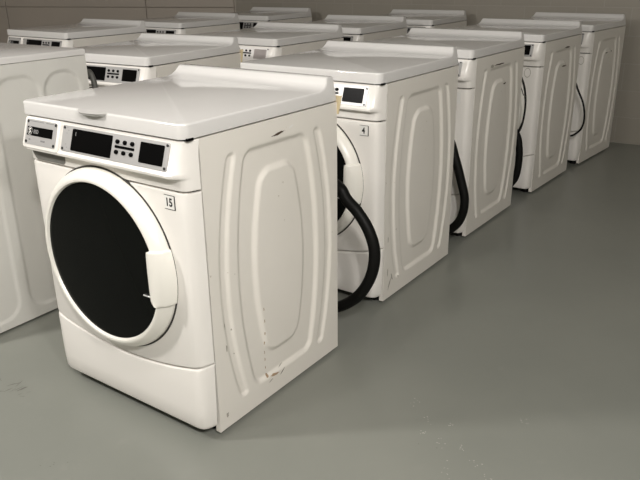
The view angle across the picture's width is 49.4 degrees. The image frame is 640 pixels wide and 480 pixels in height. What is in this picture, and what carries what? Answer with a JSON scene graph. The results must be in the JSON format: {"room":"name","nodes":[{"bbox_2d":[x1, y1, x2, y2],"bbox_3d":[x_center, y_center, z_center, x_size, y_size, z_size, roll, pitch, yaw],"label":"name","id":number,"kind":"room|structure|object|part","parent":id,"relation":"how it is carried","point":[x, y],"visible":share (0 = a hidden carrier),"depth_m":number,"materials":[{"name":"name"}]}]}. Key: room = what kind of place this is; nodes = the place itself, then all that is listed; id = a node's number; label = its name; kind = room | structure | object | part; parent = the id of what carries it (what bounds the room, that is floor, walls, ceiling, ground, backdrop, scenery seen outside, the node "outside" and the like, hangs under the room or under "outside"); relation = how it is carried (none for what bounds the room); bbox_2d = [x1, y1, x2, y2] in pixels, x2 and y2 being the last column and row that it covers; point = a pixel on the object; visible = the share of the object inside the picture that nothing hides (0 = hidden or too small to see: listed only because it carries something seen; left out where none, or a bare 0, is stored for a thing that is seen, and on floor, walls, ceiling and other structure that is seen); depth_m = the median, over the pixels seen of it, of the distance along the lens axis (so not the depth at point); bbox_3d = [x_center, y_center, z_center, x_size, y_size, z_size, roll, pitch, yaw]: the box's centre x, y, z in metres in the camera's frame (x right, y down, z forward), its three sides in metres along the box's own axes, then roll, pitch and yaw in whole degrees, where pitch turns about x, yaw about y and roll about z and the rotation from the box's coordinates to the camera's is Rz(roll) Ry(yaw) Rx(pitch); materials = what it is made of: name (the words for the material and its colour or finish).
{"room":"laundry","nodes":[
{"label":"laundry","id":0,"kind":"room"},
{"bbox_2d":[0,0,235,42],"bbox_3d":[-4.127,-3.487,8.052,6.900,3.400,0.170,6,22,18],"label":"wall","id":1,"kind":"structure","parent":0,"point":[14,14],"depth_m":7.75,"materials":[{"name":"grey paint"}]},
{"bbox_3d":[-4.153,-3.904,7.813,6.860,2.430,0.019,6,22,18],"label":"wall panel","id":2,"kind":"part","parent":1,"relation":"part of","materials":[{"name":"grey paint"}]},
{"bbox_2d":[0,142,639,479],"bbox_3d":[0.159,0.284,2.983,13.170,0.101,13.000,13,25,32],"label":"floor","id":3,"kind":"structure","parent":0,"point":[514,355],"depth_m":2.31,"materials":[{"name":"grey paint"}]},
{"bbox_2d":[0,43,97,332],"bbox_3d":[-1.393,-0.242,2.844,0.688,1.021,0.854,13,25,32],"label":"washing machine","id":4,"kind":"object","parent":3,"relation":"on","point":[27,288],"visible":0.48,"depth_m":2.65,"materials":[{"name":"metal"}]},
{"bbox_3d":[-1.415,-0.699,2.643,0.688,0.023,0.724,13,25,32],"label":"panel","id":5,"kind":"part","parent":4,"relation":"part of","materials":[{"name":"white ceramic"}]},
{"bbox_2d":[7,18,146,47],"bbox_3d":[-1.729,-1.069,5.055,0.690,0.982,0.732,14,25,33],"label":"washing machine","id":6,"kind":"object","parent":3,"relation":"on","point":[90,31],"visible":0.18,"depth_m":4.75,"materials":[{"name":"white metal"}]},
{"bbox_3d":[-2.114,-1.364,4.809,0.147,0.071,0.026,14,25,33],"label":"coin plate","id":7,"kind":"part","parent":6,"relation":"part of","materials":[{"name":"silver metal"}]},
{"bbox_3d":[-2.111,-1.362,4.812,0.169,0.089,0.039,14,25,33],"label":"coin panel","id":8,"kind":"part","parent":6,"relation":"part of","materials":[{"name":"white plastic"}]},
{"bbox_3d":[-1.907,-1.302,4.709,0.686,0.132,0.080,14,25,33],"label":"control panel","id":9,"kind":"part","parent":6,"relation":"part of","materials":[{"name":"white plastic"}]},
{"bbox_3d":[-1.859,-1.302,4.643,0.434,0.070,0.027,14,25,33],"label":"plate","id":10,"kind":"part","parent":6,"relation":"part of","materials":[{"name":"silver metal"}]},
{"bbox_2d":[74,33,242,88],"bbox_3d":[-0.855,-0.566,3.721,0.719,0.982,0.872,12,24,30],"label":"washing machine","id":11,"kind":"object","parent":3,"relation":"on","point":[150,55],"visible":0.1,"depth_m":3.35,"materials":[{"name":"white metal"}]},
{"bbox_3d":[-1.001,-0.775,3.248,0.434,0.070,0.027,12,24,30],"label":"plate","id":12,"kind":"part","parent":11,"relation":"part of","materials":[{"name":"silver metal"}]},
{"bbox_3d":[-1.054,-0.774,3.311,0.686,0.132,0.080,12,24,30],"label":"control panel","id":13,"kind":"part","parent":11,"relation":"part of","materials":[{"name":"white ceramic"}]},
{"bbox_3d":[-0.886,-0.977,3.527,0.689,0.076,0.672,12,24,30],"label":"panel","id":14,"kind":"part","parent":11,"relation":"part of","materials":[{"name":"white metal"}]},
{"bbox_2d":[135,12,239,34],"bbox_3d":[-1.151,-1.369,5.815,0.690,0.982,0.732,13,25,33],"label":"washing machine","id":15,"kind":"object","parent":3,"relation":"on","point":[189,23],"visible":0.11,"depth_m":5.52,"materials":[{"name":"white metal"}]},
{"bbox_3d":[-1.276,-1.601,5.401,0.434,0.070,0.027,13,25,33],"label":"plate","id":16,"kind":"part","parent":15,"relation":"part of","materials":[{"name":"silver metal"}]},
{"bbox_3d":[-1.325,-1.601,5.466,0.686,0.132,0.080,13,25,33],"label":"control panel","id":17,"kind":"part","parent":15,"relation":"part of","materials":[{"name":"white plastic"}]},
{"bbox_3d":[-1.141,-1.800,5.673,0.689,0.076,0.672,13,25,33],"label":"panel","id":18,"kind":"part","parent":15,"relation":"part of","materials":[{"name":"white metal"}]},
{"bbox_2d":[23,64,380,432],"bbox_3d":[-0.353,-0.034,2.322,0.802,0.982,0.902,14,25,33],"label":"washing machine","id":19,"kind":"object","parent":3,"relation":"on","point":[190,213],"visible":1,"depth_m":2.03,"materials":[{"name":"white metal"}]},
{"bbox_3d":[-0.815,-0.311,2.033,0.147,0.071,0.026,14,25,33],"label":"coin plate","id":20,"kind":"part","parent":19,"relation":"part of","materials":[{"name":"silver metal"}]},
{"bbox_3d":[-0.812,-0.310,2.037,0.169,0.089,0.039,14,25,33],"label":"coin panel","id":21,"kind":"part","parent":19,"relation":"part of","materials":[{"name":"silver metal"}]},
{"bbox_3d":[-0.635,0.065,2.015,0.477,0.477,0.014,14,25,33],"label":"door glass","id":22,"kind":"part","parent":19,"relation":"part of","materials":[{"name":"black glass"}]},
{"bbox_3d":[-0.626,0.060,2.027,0.548,0.548,0.046,14,25,33],"label":"door","id":23,"kind":"part","parent":19,"relation":"part of","materials":[{"name":"white plastic"}]},
{"bbox_3d":[-0.607,-0.250,1.935,0.686,0.132,0.080,14,25,33],"label":"control panel","id":24,"kind":"part","parent":19,"relation":"part of","materials":[{"name":"white plastic"}]},
{"bbox_3d":[-0.558,-0.250,1.869,0.434,0.070,0.027,14,25,33],"label":"plate","id":25,"kind":"part","parent":19,"relation":"part of","materials":[{"name":"silver metal"}]},
{"bbox_3d":[-0.596,0.073,2.069,0.686,0.556,0.052,14,25,33],"label":"panel","id":26,"kind":"part","parent":19,"relation":"part of","materials":[{"name":"white metal"}]},
{"bbox_3d":[-0.591,0.393,2.193,0.686,0.212,0.059,14,25,33],"label":"kick panel","id":27,"kind":"part","parent":19,"relation":"part of","materials":[{"name":"white ceramic"}]},
{"bbox_3d":[-0.426,0.107,1.880,0.079,0.162,0.034,-2,21,-4],"label":"door handle","id":28,"kind":"part","parent":19,"relation":"part of","materials":[{"name":"white plastic"}]},
{"bbox_3d":[-0.422,-0.449,2.140,0.689,0.076,0.672,14,25,33],"label":"panel","id":29,"kind":"part","parent":19,"relation":"part of","materials":[{"name":"white metal"}]},
{"bbox_2d":[191,22,342,61],"bbox_3d":[-0.307,-0.867,4.483,0.691,0.982,0.840,14,25,33],"label":"washing machine","id":30,"kind":"object","parent":3,"relation":"on","point":[266,39],"visible":0.05,"depth_m":4.13,"materials":[{"name":"white metal"}]},
{"bbox_3d":[-0.466,-1.084,4.030,0.434,0.070,0.027,14,25,33],"label":"plate","id":31,"kind":"part","parent":30,"relation":"part of","materials":[{"name":"white metal"}]},
{"bbox_3d":[-0.515,-1.084,4.096,0.686,0.132,0.080,14,25,33],"label":"control panel","id":32,"kind":"part","parent":30,"relation":"part of","materials":[{"name":"white ceramic"}]},
{"bbox_3d":[-0.328,-1.282,4.300,0.689,0.076,0.672,14,25,33],"label":"panel","id":33,"kind":"part","parent":30,"relation":"part of","materials":[{"name":"white metal"}]},
{"bbox_2d":[232,7,311,28],"bbox_3d":[-0.557,-1.649,6.520,0.690,0.982,0.732,13,25,31],"label":"washing machine","id":34,"kind":"object","parent":3,"relation":"on","point":[247,19],"visible":0.06,"depth_m":6.27,"materials":[{"name":"white metal"}]},
{"bbox_3d":[-0.674,-1.880,6.104,0.434,0.070,0.027,13,25,31],"label":"plate","id":35,"kind":"part","parent":34,"relation":"part of","materials":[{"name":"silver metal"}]},
{"bbox_3d":[-0.725,-1.879,6.168,0.686,0.132,0.080,13,25,31],"label":"control panel","id":36,"kind":"part","parent":34,"relation":"part of","materials":[{"name":"white plastic"}]},
{"bbox_3d":[-0.548,-2.080,6.378,0.689,0.076,0.672,13,25,31],"label":"panel","id":37,"kind":"part","parent":34,"relation":"part of","materials":[{"name":"white metal"}]},
{"bbox_2d":[301,15,406,41],"bbox_3d":[0.154,-1.119,5.121,0.690,0.982,0.732,13,25,32],"label":"washing machine","id":38,"kind":"object","parent":3,"relation":"on","point":[360,28],"visible":0.03,"depth_m":4.93,"materials":[{"name":"white metal"}]},
{"bbox_3d":[-0.015,-1.350,4.770,0.686,0.132,0.080,13,25,32],"label":"control panel","id":39,"kind":"part","parent":38,"relation":"part of","materials":[{"name":"white plastic"}]},
{"bbox_2d":[240,40,468,300],"bbox_3d":[0.173,-0.356,3.140,0.751,0.982,0.879,13,25,33],"label":"washing machine","id":40,"kind":"object","parent":3,"relation":"on","point":[398,155],"visible":0.48,"depth_m":2.85,"materials":[{"name":"white metal"}]},
{"bbox_3d":[-0.080,-0.255,2.825,0.477,0.477,0.014,14,25,33],"label":"door glass","id":41,"kind":"part","parent":40,"relation":"part of","materials":[{"name":"black"}]},
{"bbox_3d":[-0.071,-0.260,2.837,0.548,0.548,0.046,13,25,33],"label":"door","id":42,"kind":"part","parent":40,"relation":"part of","materials":[{"name":"white plastic"}]},
{"bbox_3d":[0.131,-0.768,2.951,0.689,0.076,0.672,13,25,33],"label":"panel","id":43,"kind":"part","parent":40,"relation":"part of","materials":[{"name":"white ceramic"}]},
{"bbox_3d":[-0.003,-0.570,2.679,0.434,0.070,0.027,13,25,33],"label":"plate","id":44,"kind":"part","parent":40,"relation":"part of","materials":[{"name":"silver metal"}]},
{"bbox_3d":[0.130,-0.213,2.691,0.079,0.162,0.034,-2,21,-4],"label":"door handle","id":45,"kind":"part","parent":40,"relation":"part of","materials":[{"name":"white plastic"}]},
{"bbox_3d":[-0.036,0.073,3.003,0.686,0.212,0.059,13,25,33],"label":"kick panel","id":46,"kind":"part","parent":40,"relation":"part of","materials":[{"name":"white metal"}]},
{"bbox_3d":[-0.052,-0.570,2.744,0.686,0.132,0.080,13,25,33],"label":"control panel","id":47,"kind":"part","parent":40,"relation":"part of","materials":[{"name":"white ceramic"}]},
{"bbox_3d":[-0.041,-0.246,2.879,0.686,0.556,0.052,13,25,33],"label":"panel","id":48,"kind":"part","parent":40,"relation":"part of","materials":[{"name":"white metal"}]},
{"bbox_2d":[376,9,466,32],"bbox_3d":[0.729,-1.379,5.776,0.690,0.982,0.732,13,25,31],"label":"washing machine","id":49,"kind":"object","parent":3,"relation":"on","point":[447,19],"visible":0.02,"depth_m":5.60,"materials":[{"name":"white metal"}]},
{"bbox_3d":[0.561,-1.610,5.424,0.686,0.132,0.080,13,25,31],"label":"control panel","id":50,"kind":"part","parent":49,"relation":"part of","materials":[{"name":"white ceramic"}]},
{"bbox_3d":[0.738,-1.810,5.635,0.689,0.076,0.672,13,25,31],"label":"panel","id":51,"kind":"part","parent":49,"relation":"part of","materials":[{"name":"white metal"}]},
{"bbox_2d":[363,27,526,235],"bbox_3d":[0.643,-0.623,3.817,0.723,0.982,0.825,14,25,33],"label":"washing machine","id":52,"kind":"object","parent":3,"relation":"on","point":[487,139],"visible":0.47,"depth_m":3.60,"materials":[{"name":"white metal"}]},
{"bbox_3d":[0.623,-1.042,3.643,0.689,0.076,0.672,14,25,33],"label":"panel","id":53,"kind":"part","parent":52,"relation":"part of","materials":[{"name":"white metal"}]},
{"bbox_3d":[0.453,-0.201,3.698,0.686,0.212,0.059,14,25,33],"label":"kick panel","id":54,"kind":"part","parent":52,"relation":"part of","materials":[{"name":"white ceramic"}]},
{"bbox_3d":[0.485,-0.843,3.373,0.434,0.070,0.027,14,25,33],"label":"plate","id":55,"kind":"part","parent":52,"relation":"part of","materials":[{"name":"silver metal"}]},
{"bbox_3d":[0.447,-0.520,3.573,0.686,0.556,0.052,14,25,33],"label":"panel","id":56,"kind":"part","parent":52,"relation":"part of","materials":[{"name":"white metal"}]},
{"bbox_3d":[0.436,-0.844,3.439,0.686,0.132,0.080,14,25,33],"label":"control panel","id":57,"kind":"part","parent":52,"relation":"part of","materials":[{"name":"white plastic"}]},
{"bbox_3d":[1.069,-0.779,3.896,0.174,0.418,0.040,6,22,17],"label":"power cord","id":58,"kind":"part","parent":52,"relation":"part of","materials":[{"name":"black rubber"}]},
{"bbox_2d":[449,18,584,191],"bbox_3d":[1.218,-0.892,4.495,0.769,0.982,0.797,15,26,35],"label":"washing machine","id":59,"kind":"object","parent":3,"relation":"on","point":[552,47],"visible":0.49,"depth_m":4.25,"materials":[{"name":"white metal"}]},
{"bbox_3d":[1.187,-1.320,4.346,0.689,0.076,0.672,15,26,35],"label":"panel","id":60,"kind":"part","parent":59,"relation":"part of","materials":[{"name":"white metal"}]},
{"bbox_3d":[1.168,-0.764,4.087,0.079,0.162,0.034,-1,21,-2],"label":"door handle","id":61,"kind":"part","parent":59,"relation":"part of","materials":[{"name":"white plastic"}]},
{"bbox_3d":[1.010,-0.480,4.405,0.686,0.212,0.059,15,26,35],"label":"kick panel","id":62,"kind":"part","parent":59,"relation":"part of","materials":[{"name":"white ceramic"}]},
{"bbox_3d":[1.040,-1.123,4.080,0.434,0.070,0.027,15,26,35],"label":"plate","id":63,"kind":"part","parent":59,"relation":"part of","materials":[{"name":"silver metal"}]},
{"bbox_3d":[1.004,-0.800,4.281,0.686,0.556,0.052,15,26,35],"label":"panel","id":64,"kind":"part","parent":59,"relation":"part of","materials":[{"name":"white metal"}]},
{"bbox_3d":[0.993,-1.124,4.147,0.686,0.132,0.080,15,26,35],"label":"control panel","id":65,"kind":"part","parent":59,"relation":"part of","materials":[{"name":"white ceramic"}]},
{"bbox_3d":[1.639,-0.922,4.631,0.270,0.469,0.032,10,23,25],"label":"power cord","id":66,"kind":"part","parent":59,"relation":"part of","materials":[{"name":"black rubber"}]},
{"bbox_2d":[523,12,625,163],"bbox_3d":[1.712,-1.133,5.104,0.690,0.982,0.732,16,27,37],"label":"washing machine","id":67,"kind":"object","parent":3,"relation":"on","point":[602,40],"visible":0.41,"depth_m":4.88,"materials":[{"name":"white metal"}]},
{"bbox_3d":[1.724,-1.563,4.960,0.689,0.076,0.672,16,27,37],"label":"panel","id":68,"kind":"part","parent":67,"relation":"part of","materials":[{"name":"white metal"}]},
{"bbox_3d":[1.536,-0.727,5.027,0.686,0.212,0.059,16,27,37],"label":"kick panel","id":69,"kind":"part","parent":67,"relation":"part of","materials":[{"name":"white metal"}]},
{"bbox_3d":[1.531,-1.047,4.903,0.686,0.556,0.052,16,27,37],"label":"panel","id":70,"kind":"part","parent":67,"relation":"part of","materials":[{"name":"white metal"}]},
{"bbox_3d":[1.520,-1.370,4.769,0.686,0.132,0.080,16,27,37],"label":"control panel","id":71,"kind":"part","parent":67,"relation":"part of","materials":[{"name":"white ceramic"}]},
{"bbox_2d":[236,0,639,144],"bbox_3d":[3.378,-2.149,4.321,10.186,3.400,0.150,13,25,32],"label":"wall","id":72,"kind":"structure","parent":0,"point":[625,128],"depth_m":5.54,"materials":[{"name":"grey paint"}]}
]}

